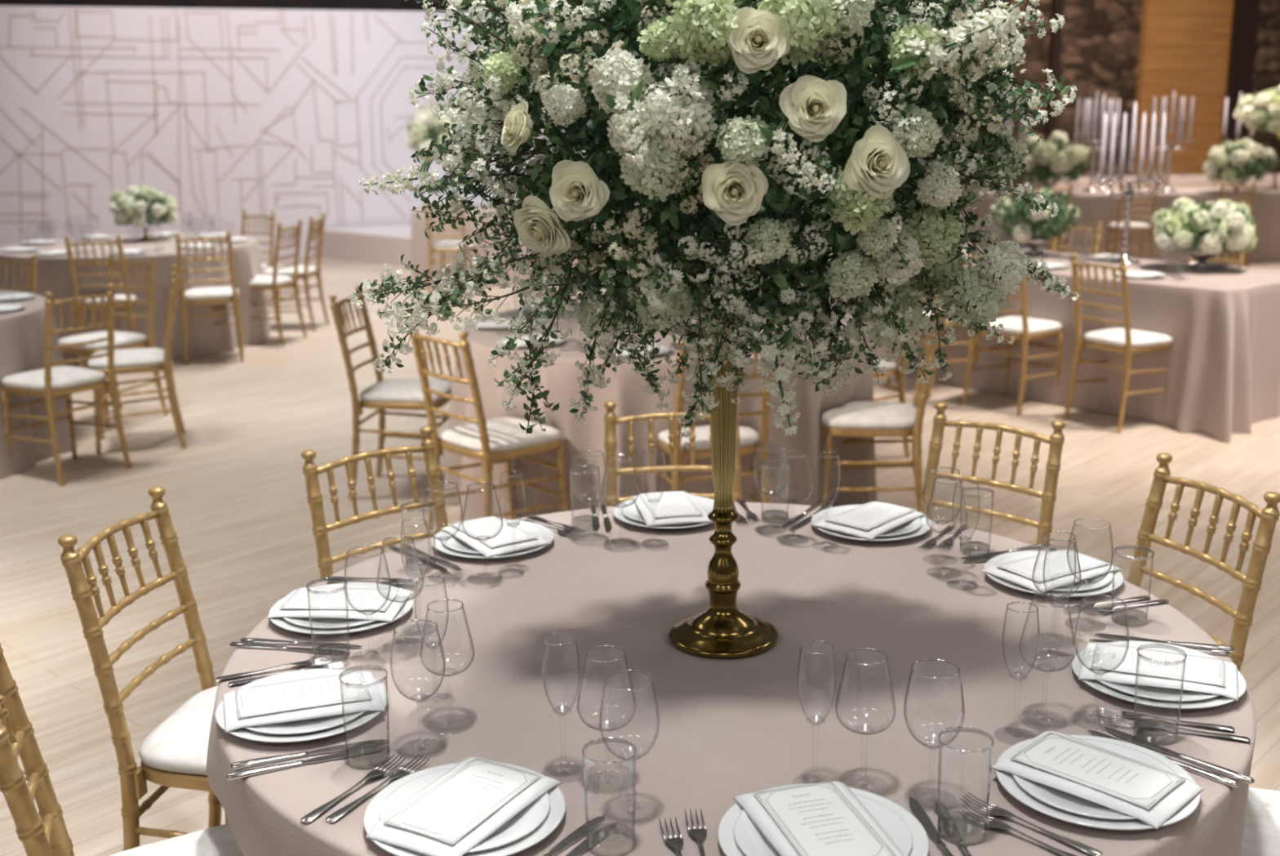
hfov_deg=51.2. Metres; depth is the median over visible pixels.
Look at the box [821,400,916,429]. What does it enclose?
cushion
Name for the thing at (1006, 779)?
charger plate
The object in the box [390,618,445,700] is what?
bowl
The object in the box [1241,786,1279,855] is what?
chair
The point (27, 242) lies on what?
napkin
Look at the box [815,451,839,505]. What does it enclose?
bowl
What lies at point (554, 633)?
bowl
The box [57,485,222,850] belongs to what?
chair
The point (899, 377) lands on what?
chair
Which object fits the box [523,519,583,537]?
fork
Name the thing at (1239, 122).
candle
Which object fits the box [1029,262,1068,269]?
plate
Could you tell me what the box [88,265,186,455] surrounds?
chair
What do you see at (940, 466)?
bowl
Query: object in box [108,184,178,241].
flower bouquet
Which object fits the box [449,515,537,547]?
menu card
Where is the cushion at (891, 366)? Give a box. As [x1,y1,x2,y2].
[872,355,896,372]
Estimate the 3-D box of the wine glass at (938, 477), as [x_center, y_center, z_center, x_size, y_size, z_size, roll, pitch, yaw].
[0.626,0.203,2.734,0.084,0.199,0.084,-1,13,0]
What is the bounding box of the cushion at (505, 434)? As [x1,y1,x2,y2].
[440,417,561,452]
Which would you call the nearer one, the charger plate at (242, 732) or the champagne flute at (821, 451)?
the charger plate at (242, 732)
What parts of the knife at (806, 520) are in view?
blade, handle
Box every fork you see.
[215,653,336,680]
[228,658,349,685]
[300,754,405,822]
[324,575,417,583]
[325,754,430,822]
[326,581,422,589]
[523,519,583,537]
[527,515,588,533]
[658,816,683,855]
[684,808,706,855]
[732,501,748,524]
[736,497,760,520]
[918,524,955,548]
[936,524,968,548]
[957,804,1077,855]
[960,791,1102,855]
[1059,595,1150,611]
[1078,598,1169,615]
[1095,705,1235,731]
[1107,714,1250,741]
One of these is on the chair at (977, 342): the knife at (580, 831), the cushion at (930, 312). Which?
the cushion at (930, 312)
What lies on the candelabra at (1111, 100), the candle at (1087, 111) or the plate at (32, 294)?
the candle at (1087, 111)
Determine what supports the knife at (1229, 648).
on the tablecloth at (729, 728)
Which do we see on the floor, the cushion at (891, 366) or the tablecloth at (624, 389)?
the tablecloth at (624, 389)
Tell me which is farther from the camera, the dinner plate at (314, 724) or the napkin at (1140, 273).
the napkin at (1140, 273)
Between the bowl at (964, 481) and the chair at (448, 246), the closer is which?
the bowl at (964, 481)
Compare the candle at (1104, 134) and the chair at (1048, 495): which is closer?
the chair at (1048, 495)
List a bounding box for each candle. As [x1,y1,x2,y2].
[1008,111,1011,130]
[1019,99,1023,141]
[1022,97,1026,142]
[1075,97,1079,141]
[1081,97,1085,140]
[1084,98,1088,134]
[1086,97,1091,141]
[1092,98,1096,135]
[1093,90,1097,134]
[1098,97,1103,140]
[1098,111,1106,181]
[1102,93,1104,122]
[1105,97,1110,141]
[1107,98,1111,135]
[1107,111,1115,182]
[1112,97,1115,115]
[1115,99,1119,134]
[1118,111,1126,180]
[1128,102,1137,171]
[1137,111,1146,182]
[1146,111,1155,180]
[1150,97,1155,138]
[1156,111,1165,182]
[1158,97,1164,140]
[1163,97,1166,113]
[1169,89,1175,133]
[1177,95,1182,140]
[1180,97,1185,139]
[1187,95,1193,140]
[1222,97,1227,133]
[1236,120,1240,133]
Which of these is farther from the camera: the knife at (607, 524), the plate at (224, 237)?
the plate at (224, 237)
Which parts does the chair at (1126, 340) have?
post, rail, rail, rail, rail, post, seat frame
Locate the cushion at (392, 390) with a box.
[359,378,452,403]
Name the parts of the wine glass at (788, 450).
stem and foot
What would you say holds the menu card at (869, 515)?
on the napkin at (872, 533)
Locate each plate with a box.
[0,293,35,301]
[0,303,24,311]
[1,246,41,252]
[19,240,57,244]
[34,249,75,255]
[76,234,112,239]
[107,248,147,254]
[147,231,179,235]
[181,244,217,248]
[198,232,232,237]
[213,237,249,242]
[214,667,389,742]
[244,671,366,733]
[268,582,413,634]
[282,583,388,627]
[363,761,565,855]
[379,767,550,852]
[431,519,554,558]
[440,520,545,553]
[472,318,529,328]
[498,334,564,346]
[518,304,574,312]
[602,343,671,355]
[613,495,714,528]
[621,497,713,524]
[717,782,928,855]
[733,792,912,855]
[811,504,932,540]
[820,505,922,536]
[983,550,1124,596]
[995,551,1112,591]
[995,733,1200,829]
[1012,737,1177,818]
[1015,247,1046,253]
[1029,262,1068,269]
[1071,640,1246,708]
[1087,253,1133,260]
[1098,643,1219,701]
[1115,271,1166,278]
[1180,262,1229,268]
[1197,189,1220,192]
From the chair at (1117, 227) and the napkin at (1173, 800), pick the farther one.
the chair at (1117, 227)
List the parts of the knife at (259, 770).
handle, blade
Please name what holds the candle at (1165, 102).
on the candelabra at (1180, 129)
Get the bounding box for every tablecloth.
[0,233,270,364]
[0,289,71,477]
[205,502,1256,855]
[411,204,574,287]
[444,301,876,520]
[682,241,1279,442]
[946,186,1279,262]
[1022,173,1279,190]
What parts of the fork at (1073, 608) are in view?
handle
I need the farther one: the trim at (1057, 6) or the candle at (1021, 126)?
the trim at (1057, 6)
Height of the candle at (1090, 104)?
0.477 m
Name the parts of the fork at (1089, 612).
handle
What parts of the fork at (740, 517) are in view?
handle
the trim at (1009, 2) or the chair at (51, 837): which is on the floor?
the chair at (51, 837)
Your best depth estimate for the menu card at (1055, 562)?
2.69 m
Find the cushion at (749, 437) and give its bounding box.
[657,423,759,449]
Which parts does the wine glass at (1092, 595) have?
stem and foot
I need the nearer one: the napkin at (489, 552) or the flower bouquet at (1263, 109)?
the napkin at (489, 552)
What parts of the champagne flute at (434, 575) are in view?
stem and foot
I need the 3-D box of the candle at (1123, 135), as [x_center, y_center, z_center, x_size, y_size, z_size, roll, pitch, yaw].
[2.972,-1.734,8.220,0.027,0.415,0.026,-3,14,-11]
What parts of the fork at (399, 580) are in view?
handle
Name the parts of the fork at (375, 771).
handle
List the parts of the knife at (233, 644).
handle, blade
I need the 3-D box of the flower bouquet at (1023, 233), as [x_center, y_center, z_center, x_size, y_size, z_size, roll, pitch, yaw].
[2.534,-1.322,8.552,0.534,0.452,0.572,-4,14,-15]
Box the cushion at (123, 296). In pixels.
[79,293,137,304]
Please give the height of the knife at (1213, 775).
0.010 m
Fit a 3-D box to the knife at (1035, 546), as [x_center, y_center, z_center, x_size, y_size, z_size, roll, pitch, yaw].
[0.789,0.266,2.877,0.232,0.010,0.017,-6,14,-22]
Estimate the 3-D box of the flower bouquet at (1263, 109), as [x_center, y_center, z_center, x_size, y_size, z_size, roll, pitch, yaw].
[7.202,-3.285,15.065,0.932,1.171,0.855,-5,14,-16]
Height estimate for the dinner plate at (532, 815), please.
0.015 m
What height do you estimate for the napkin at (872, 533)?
0.018 m
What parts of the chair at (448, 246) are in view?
post, leg, rail, rail, seat frame, post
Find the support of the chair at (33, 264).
on the floor
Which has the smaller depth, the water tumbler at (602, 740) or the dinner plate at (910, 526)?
the water tumbler at (602, 740)
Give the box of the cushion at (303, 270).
[262,265,316,275]
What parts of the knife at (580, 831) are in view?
handle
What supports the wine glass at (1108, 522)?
on the tablecloth at (729, 728)
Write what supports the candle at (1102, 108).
on the candelabra at (1093, 148)
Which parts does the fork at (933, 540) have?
handle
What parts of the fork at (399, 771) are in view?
handle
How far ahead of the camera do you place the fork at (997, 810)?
1.78 m
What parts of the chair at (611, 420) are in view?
post, rail, rail, rail, post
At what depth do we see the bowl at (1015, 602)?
2.00 m
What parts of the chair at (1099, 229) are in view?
post, rail, rail, post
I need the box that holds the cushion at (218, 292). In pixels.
[185,286,239,299]
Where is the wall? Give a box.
[0,0,1279,218]
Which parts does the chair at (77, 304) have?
post, rail, rail, rail, rail, seat frame, post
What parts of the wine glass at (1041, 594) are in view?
stem and foot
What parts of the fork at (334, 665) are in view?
handle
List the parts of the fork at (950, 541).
handle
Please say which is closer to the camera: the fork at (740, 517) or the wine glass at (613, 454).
the wine glass at (613, 454)
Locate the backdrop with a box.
[0,5,563,258]
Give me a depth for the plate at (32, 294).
7.13 m
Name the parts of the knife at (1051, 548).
blade, handle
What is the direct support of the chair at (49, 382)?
on the floor
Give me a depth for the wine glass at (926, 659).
1.82 m
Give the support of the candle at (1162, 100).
on the candelabra at (1180, 129)
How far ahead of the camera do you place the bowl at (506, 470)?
2.78 m
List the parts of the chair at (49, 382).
leg, post, seat frame, leg, rail, rail, rail, rail, post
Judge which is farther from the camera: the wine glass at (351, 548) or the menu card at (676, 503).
the menu card at (676, 503)
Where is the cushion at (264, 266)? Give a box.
[261,263,267,269]
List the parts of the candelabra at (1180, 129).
arm, arm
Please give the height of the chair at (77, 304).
0.928 m
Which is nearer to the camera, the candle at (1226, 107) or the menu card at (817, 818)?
the menu card at (817, 818)
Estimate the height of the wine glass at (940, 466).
0.197 m
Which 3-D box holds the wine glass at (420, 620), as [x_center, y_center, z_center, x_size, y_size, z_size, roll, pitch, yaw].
[-0.330,0.390,1.996,0.081,0.197,0.081,-1,13,0]
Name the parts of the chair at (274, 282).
seat frame, post, rail, rail, rail, rail, post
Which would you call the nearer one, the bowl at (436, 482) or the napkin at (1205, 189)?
the bowl at (436, 482)
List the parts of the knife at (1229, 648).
blade, handle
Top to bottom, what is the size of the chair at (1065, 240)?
0.928 m
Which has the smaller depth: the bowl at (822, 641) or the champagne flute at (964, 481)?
the bowl at (822, 641)
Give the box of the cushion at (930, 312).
[912,306,951,321]
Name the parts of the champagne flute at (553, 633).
stem and foot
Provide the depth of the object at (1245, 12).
22.27 m
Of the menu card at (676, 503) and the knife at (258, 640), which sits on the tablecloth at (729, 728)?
the knife at (258, 640)
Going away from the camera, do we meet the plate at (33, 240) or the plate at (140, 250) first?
the plate at (140, 250)
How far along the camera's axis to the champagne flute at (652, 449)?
2.93 m
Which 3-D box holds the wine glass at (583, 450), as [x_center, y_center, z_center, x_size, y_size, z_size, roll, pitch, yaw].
[-0.112,0.152,2.992,0.081,0.197,0.081,-1,13,0]
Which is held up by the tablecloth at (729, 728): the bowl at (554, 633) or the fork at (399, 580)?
the fork at (399, 580)
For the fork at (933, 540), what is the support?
on the tablecloth at (729, 728)
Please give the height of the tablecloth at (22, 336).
0.757 m
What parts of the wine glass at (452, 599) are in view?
stem and foot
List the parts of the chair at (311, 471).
post, rail, rail, rail, post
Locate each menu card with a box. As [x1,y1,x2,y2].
[235,671,371,718]
[279,586,400,610]
[382,757,542,844]
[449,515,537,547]
[639,490,702,518]
[753,780,897,855]
[824,500,916,530]
[995,548,1110,582]
[1009,732,1186,808]
[1090,642,1225,686]
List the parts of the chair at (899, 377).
seat frame, post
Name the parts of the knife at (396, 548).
handle, blade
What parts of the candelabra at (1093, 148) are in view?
arm, arm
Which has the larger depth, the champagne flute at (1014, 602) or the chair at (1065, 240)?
the chair at (1065, 240)
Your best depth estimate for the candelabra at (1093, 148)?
15.02 m
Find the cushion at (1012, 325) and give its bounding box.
[982,315,1062,334]
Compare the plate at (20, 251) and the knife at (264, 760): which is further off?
the plate at (20, 251)
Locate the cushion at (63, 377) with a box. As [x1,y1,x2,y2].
[1,365,106,390]
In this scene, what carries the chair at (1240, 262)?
on the floor
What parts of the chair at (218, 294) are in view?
post, rail, rail, rail, rail, seat frame, post, leg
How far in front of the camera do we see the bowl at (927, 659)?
1.81 m
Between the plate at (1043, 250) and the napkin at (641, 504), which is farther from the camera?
the plate at (1043, 250)
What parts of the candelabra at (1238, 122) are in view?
arm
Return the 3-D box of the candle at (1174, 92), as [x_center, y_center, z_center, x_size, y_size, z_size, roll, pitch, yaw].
[5.906,-3.502,14.809,0.031,0.477,0.030,-5,14,-17]
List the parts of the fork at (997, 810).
handle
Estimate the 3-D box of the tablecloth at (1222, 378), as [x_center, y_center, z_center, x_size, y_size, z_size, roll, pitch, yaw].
[2.152,-0.785,8.924,1.364,0.757,4.520,-11,17,-37]
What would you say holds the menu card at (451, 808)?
on the napkin at (425, 844)
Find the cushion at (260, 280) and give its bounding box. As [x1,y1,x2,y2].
[248,275,293,286]
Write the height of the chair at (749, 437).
0.928 m
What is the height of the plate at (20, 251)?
0.017 m
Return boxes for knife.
[225,746,385,779]
[229,640,351,653]
[230,738,388,769]
[240,637,363,647]
[388,544,450,572]
[400,542,463,570]
[542,813,606,855]
[565,821,616,855]
[589,501,599,531]
[599,502,612,532]
[782,500,823,527]
[790,502,832,529]
[906,796,953,855]
[933,798,972,855]
[960,542,1050,559]
[962,546,1056,562]
[1087,729,1239,787]
[1089,638,1230,655]
[1094,632,1234,652]
[1102,726,1254,783]
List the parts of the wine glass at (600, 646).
stem and foot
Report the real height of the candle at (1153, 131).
0.415 m
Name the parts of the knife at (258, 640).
handle, blade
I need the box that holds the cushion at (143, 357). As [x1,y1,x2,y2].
[88,347,164,368]
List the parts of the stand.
turned stem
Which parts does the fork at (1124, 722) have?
handle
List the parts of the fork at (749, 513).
handle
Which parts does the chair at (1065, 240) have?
rail, post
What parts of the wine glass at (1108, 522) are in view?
stem and foot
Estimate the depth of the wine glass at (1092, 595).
2.05 m
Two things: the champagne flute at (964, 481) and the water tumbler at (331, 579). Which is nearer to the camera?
the water tumbler at (331, 579)
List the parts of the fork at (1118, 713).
handle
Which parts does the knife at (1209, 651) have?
blade, handle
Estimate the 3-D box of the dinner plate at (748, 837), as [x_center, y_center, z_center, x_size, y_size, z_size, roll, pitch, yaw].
[0.237,0.531,1.736,0.230,0.015,0.230,-1,13,0]
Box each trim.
[960,0,1011,190]
[1042,0,1063,172]
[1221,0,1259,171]
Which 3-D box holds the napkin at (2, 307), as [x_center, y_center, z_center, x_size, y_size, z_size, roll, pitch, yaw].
[-3.247,-0.605,6.732,0.241,0.018,0.158,-1,13,0]
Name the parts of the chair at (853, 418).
leg, seat frame, post, post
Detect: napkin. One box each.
[0,293,35,299]
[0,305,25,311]
[4,247,41,251]
[22,240,57,244]
[35,249,73,255]
[81,234,109,238]
[116,248,139,254]
[149,231,174,235]
[181,244,217,248]
[197,232,233,237]
[214,237,248,241]
[222,671,385,732]
[266,588,413,622]
[365,756,561,855]
[440,516,551,557]
[475,320,526,327]
[499,335,565,347]
[521,306,575,310]
[615,344,660,356]
[631,492,713,526]
[733,780,905,855]
[812,503,925,540]
[982,554,1122,593]
[991,730,1203,828]
[1020,247,1043,253]
[1029,262,1066,266]
[1078,642,1238,700]
[1088,253,1121,260]
[1117,271,1163,278]
[1181,262,1224,268]
[1200,189,1218,191]
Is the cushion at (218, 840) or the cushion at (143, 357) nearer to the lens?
the cushion at (218, 840)
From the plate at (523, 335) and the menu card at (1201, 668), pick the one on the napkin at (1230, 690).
the menu card at (1201, 668)
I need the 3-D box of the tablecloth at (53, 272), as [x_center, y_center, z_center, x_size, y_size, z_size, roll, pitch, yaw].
[-3.902,-1.038,10.327,2.016,0.757,1.956,-1,13,0]
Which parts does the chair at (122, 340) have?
seat frame, leg, post, rail, rail, rail, rail, post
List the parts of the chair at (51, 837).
rail, post, rail, post, rail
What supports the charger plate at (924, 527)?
on the tablecloth at (729, 728)
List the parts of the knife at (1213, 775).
blade, handle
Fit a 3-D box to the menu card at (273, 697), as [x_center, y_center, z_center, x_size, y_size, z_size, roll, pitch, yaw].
[-0.541,0.424,2.141,0.204,0.006,0.114,-5,14,-18]
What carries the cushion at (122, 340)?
on the chair at (122, 340)
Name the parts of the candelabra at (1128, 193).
arm, arm, arm, arm, arm, arm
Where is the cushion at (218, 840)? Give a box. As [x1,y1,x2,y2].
[108,822,244,855]
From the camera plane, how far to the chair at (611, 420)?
3.67 m
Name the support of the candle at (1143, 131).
on the candelabra at (1128, 193)
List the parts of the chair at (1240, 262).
post, rail, post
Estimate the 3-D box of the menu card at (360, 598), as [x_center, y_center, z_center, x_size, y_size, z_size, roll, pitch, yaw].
[-0.573,0.326,2.560,0.204,0.006,0.114,0,13,5]
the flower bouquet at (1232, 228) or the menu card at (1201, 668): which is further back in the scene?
the flower bouquet at (1232, 228)
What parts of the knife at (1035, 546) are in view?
blade, handle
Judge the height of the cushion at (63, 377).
0.051 m
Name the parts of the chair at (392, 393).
post, rail, rail, rail, rail, post, seat frame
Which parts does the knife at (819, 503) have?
blade, handle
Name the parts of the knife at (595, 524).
handle, blade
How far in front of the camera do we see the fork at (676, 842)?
1.75 m
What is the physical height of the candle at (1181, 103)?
0.477 m
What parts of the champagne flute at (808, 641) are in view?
stem and foot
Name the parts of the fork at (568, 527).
handle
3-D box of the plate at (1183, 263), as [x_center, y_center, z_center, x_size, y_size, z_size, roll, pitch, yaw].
[3.344,-0.961,7.912,0.272,0.017,0.272,-1,13,0]
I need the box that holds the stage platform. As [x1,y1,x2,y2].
[313,219,907,267]
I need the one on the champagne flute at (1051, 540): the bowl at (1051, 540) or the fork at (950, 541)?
the bowl at (1051, 540)
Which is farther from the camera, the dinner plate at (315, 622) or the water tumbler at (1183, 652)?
the dinner plate at (315, 622)
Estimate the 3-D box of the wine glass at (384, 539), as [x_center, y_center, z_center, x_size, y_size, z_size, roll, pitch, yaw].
[-0.429,0.297,2.394,0.084,0.199,0.084,-1,13,0]
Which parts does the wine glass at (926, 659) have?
stem and foot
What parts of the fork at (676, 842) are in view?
handle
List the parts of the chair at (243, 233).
post, rail, rail, rail, rail, post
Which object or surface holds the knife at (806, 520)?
on the tablecloth at (729, 728)
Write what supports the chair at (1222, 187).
on the floor
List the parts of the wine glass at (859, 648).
stem and foot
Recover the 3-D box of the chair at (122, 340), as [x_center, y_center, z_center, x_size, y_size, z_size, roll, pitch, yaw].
[-3.049,-0.507,7.682,0.409,0.928,0.494,6,15,27]
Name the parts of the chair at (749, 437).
post, seat frame, rail, rail, rail, post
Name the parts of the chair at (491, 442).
post, rail, rail, rail, rail, post, seat frame, leg, leg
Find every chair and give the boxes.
[0,254,37,293]
[0,642,244,855]
[1,283,132,486]
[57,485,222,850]
[58,253,168,429]
[64,235,138,364]
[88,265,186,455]
[174,231,244,364]
[240,209,281,320]
[248,219,307,345]
[262,212,328,330]
[301,425,448,579]
[328,285,452,499]
[408,321,568,538]
[424,202,480,297]
[604,399,742,506]
[657,325,775,502]
[820,302,946,511]
[872,286,915,457]
[885,288,980,398]
[920,401,1065,547]
[960,251,1062,415]
[1019,183,1072,253]
[1050,222,1102,254]
[1062,253,1172,433]
[1105,183,1157,259]
[1137,168,1167,187]
[1186,232,1245,266]
[1193,181,1256,267]
[1213,171,1244,187]
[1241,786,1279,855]
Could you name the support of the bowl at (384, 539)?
on the wine glass at (384, 539)
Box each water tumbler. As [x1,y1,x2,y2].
[306,577,349,658]
[338,664,390,768]
[400,500,435,570]
[568,464,599,527]
[582,736,636,855]
[760,459,791,521]
[937,725,993,844]
[960,486,994,554]
[1111,544,1154,626]
[1133,642,1186,744]
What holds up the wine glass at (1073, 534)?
on the tablecloth at (729, 728)
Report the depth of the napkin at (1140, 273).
7.46 m
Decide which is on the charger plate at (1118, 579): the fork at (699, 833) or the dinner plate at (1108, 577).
the dinner plate at (1108, 577)
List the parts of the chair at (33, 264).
rail, rail, post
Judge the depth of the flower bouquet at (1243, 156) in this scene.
14.48 m
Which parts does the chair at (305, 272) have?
leg, seat frame, post, rail, rail, rail, rail, post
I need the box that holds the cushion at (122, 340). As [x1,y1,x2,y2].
[58,330,146,349]
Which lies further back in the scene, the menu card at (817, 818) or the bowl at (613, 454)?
the bowl at (613, 454)
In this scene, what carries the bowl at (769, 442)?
on the wine glass at (769, 442)
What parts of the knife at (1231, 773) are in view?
blade, handle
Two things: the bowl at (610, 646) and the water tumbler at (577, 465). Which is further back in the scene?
the water tumbler at (577, 465)
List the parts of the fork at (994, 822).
handle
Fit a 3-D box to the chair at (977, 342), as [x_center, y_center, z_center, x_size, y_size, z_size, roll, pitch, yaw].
[1.799,-0.689,8.193,0.494,0.928,0.409,-8,15,-29]
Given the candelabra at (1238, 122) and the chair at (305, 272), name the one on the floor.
the chair at (305, 272)
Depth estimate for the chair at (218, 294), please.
9.42 m
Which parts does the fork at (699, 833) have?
handle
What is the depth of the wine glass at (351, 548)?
2.33 m
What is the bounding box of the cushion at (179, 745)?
[138,685,217,774]
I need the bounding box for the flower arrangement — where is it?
[348,0,1079,437]
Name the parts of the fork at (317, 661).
handle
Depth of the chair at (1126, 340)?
7.15 m
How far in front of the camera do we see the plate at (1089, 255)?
8.45 m
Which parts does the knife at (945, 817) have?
blade, handle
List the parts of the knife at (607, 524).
handle, blade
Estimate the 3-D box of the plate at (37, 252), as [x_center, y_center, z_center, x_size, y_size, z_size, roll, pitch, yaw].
[-4.176,-1.248,9.542,0.272,0.017,0.272,-1,13,0]
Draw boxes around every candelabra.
[985,95,1026,195]
[1072,90,1115,191]
[1084,93,1119,177]
[1094,102,1165,264]
[1148,89,1193,191]
[1220,91,1255,168]
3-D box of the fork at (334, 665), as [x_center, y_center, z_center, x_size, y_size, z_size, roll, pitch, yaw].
[-0.601,0.419,2.290,0.202,0.008,0.026,-6,14,-22]
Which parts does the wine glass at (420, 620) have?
stem and foot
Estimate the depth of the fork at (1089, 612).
2.53 m
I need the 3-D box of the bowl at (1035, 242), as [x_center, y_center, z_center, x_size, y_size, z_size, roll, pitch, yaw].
[2.535,-1.161,8.590,0.200,0.120,0.200,-1,13,0]
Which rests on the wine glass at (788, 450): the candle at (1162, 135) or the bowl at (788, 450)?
the bowl at (788, 450)
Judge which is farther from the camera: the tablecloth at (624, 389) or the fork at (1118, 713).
the tablecloth at (624, 389)
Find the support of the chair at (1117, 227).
on the floor
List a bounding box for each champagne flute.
[400,518,435,631]
[414,574,453,698]
[499,470,529,570]
[542,631,585,774]
[640,448,668,545]
[796,639,835,779]
[815,451,840,546]
[946,480,980,585]
[994,600,1039,732]
[1037,538,1075,654]
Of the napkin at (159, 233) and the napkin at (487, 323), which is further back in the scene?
the napkin at (159, 233)
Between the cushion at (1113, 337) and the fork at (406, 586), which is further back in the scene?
the cushion at (1113, 337)
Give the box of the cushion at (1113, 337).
[1083,328,1172,346]
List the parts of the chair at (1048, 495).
post, rail, rail, rail, post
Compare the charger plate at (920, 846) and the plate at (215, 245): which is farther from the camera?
the plate at (215, 245)
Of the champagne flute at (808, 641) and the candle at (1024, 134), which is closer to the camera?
the champagne flute at (808, 641)
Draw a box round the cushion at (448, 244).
[431,240,476,248]
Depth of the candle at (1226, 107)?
17.91 m
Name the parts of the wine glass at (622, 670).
stem and foot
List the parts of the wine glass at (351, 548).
stem and foot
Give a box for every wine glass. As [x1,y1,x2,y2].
[343,545,392,662]
[376,535,423,647]
[390,618,446,756]
[420,598,474,728]
[422,481,463,578]
[462,481,502,580]
[571,449,608,538]
[577,644,636,789]
[599,669,659,822]
[601,453,639,545]
[752,442,788,532]
[774,449,813,542]
[835,647,896,795]
[903,657,964,809]
[922,466,962,563]
[925,476,967,573]
[1018,593,1075,724]
[1031,529,1081,637]
[1066,517,1113,630]
[1071,594,1129,717]
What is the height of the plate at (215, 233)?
0.017 m
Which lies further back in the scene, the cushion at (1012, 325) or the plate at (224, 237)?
the plate at (224, 237)
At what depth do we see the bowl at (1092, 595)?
2.05 m
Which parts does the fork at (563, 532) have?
handle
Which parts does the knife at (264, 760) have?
handle, blade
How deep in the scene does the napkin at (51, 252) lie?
9.49 m
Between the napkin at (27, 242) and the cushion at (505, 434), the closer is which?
the cushion at (505, 434)
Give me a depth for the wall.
21.52 m
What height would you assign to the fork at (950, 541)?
0.008 m
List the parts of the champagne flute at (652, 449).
stem and foot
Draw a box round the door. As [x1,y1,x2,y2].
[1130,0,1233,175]
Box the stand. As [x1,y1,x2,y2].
[667,329,778,657]
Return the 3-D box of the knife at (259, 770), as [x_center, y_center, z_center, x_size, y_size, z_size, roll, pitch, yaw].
[-0.493,0.494,1.979,0.232,0.010,0.017,-6,14,-22]
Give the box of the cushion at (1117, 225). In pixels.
[1108,222,1150,229]
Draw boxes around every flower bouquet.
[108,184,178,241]
[405,100,484,208]
[990,186,1084,257]
[1016,130,1091,188]
[1151,196,1257,271]
[1200,137,1278,192]
[1233,85,1279,189]
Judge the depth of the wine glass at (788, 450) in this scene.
2.95 m
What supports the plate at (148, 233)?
on the tablecloth at (53, 272)
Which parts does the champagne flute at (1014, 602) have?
stem and foot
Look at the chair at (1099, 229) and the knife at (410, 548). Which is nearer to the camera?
the knife at (410, 548)
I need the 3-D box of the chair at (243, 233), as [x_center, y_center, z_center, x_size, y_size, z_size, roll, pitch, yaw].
[-3.345,-1.350,11.273,0.409,0.928,0.494,7,15,29]
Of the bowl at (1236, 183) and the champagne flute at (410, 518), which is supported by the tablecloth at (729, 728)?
the champagne flute at (410, 518)
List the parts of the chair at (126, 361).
leg, leg, seat frame, post, post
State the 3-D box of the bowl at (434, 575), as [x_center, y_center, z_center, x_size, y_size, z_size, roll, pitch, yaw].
[-0.335,0.298,2.147,0.054,0.114,0.054,-1,13,0]
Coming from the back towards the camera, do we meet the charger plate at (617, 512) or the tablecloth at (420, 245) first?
the tablecloth at (420, 245)
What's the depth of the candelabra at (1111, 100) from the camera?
18.00 m
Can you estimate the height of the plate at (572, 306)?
0.017 m
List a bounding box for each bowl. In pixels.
[343,545,391,613]
[376,535,423,602]
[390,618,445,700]
[400,518,430,582]
[414,574,448,647]
[420,598,474,675]
[422,481,462,540]
[462,481,502,540]
[499,470,525,525]
[542,631,580,713]
[571,449,608,503]
[577,644,636,730]
[599,669,659,759]
[601,453,639,506]
[641,448,666,501]
[752,442,788,495]
[774,449,813,503]
[796,639,835,723]
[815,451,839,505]
[835,647,896,734]
[903,657,964,747]
[923,466,962,524]
[925,476,967,534]
[951,480,980,539]
[1001,600,1039,679]
[1018,593,1075,671]
[1020,236,1050,257]
[1031,529,1081,597]
[1039,182,1057,188]
[1043,538,1075,605]
[1066,517,1113,583]
[1073,594,1129,673]
[1184,248,1221,271]
[1228,180,1246,192]
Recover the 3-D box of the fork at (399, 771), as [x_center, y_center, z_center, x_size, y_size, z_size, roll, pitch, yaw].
[-0.370,0.509,1.895,0.026,0.008,0.202,7,15,30]
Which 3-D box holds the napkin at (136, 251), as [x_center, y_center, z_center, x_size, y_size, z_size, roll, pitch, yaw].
[-3.655,-1.261,9.539,0.158,0.018,0.241,-5,14,-19]
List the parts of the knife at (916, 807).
blade, handle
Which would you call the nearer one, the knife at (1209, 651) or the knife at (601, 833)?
the knife at (601, 833)
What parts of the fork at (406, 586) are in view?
handle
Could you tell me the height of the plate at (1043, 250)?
0.017 m
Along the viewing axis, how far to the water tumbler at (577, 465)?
3.09 m
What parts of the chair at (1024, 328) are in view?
post, leg, rail, rail, seat frame, post, leg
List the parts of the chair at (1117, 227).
leg, post, seat frame, rail, rail, rail, rail, leg, post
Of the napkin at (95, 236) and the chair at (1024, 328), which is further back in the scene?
the napkin at (95, 236)
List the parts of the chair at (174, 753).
post, rail, rail, rail, rail, seat frame, post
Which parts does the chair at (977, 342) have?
post, post, seat frame, leg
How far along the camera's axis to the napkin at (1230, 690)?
2.17 m
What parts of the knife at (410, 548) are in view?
handle, blade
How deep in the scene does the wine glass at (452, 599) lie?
2.06 m
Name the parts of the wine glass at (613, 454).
stem and foot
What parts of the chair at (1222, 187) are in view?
post, leg, rail, rail, post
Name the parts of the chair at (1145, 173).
rail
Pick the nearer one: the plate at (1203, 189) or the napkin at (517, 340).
the napkin at (517, 340)
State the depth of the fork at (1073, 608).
2.55 m
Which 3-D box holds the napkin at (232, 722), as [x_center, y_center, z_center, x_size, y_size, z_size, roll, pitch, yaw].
[-0.542,0.433,2.142,0.241,0.018,0.158,-5,14,-18]
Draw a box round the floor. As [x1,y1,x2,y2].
[0,256,1279,855]

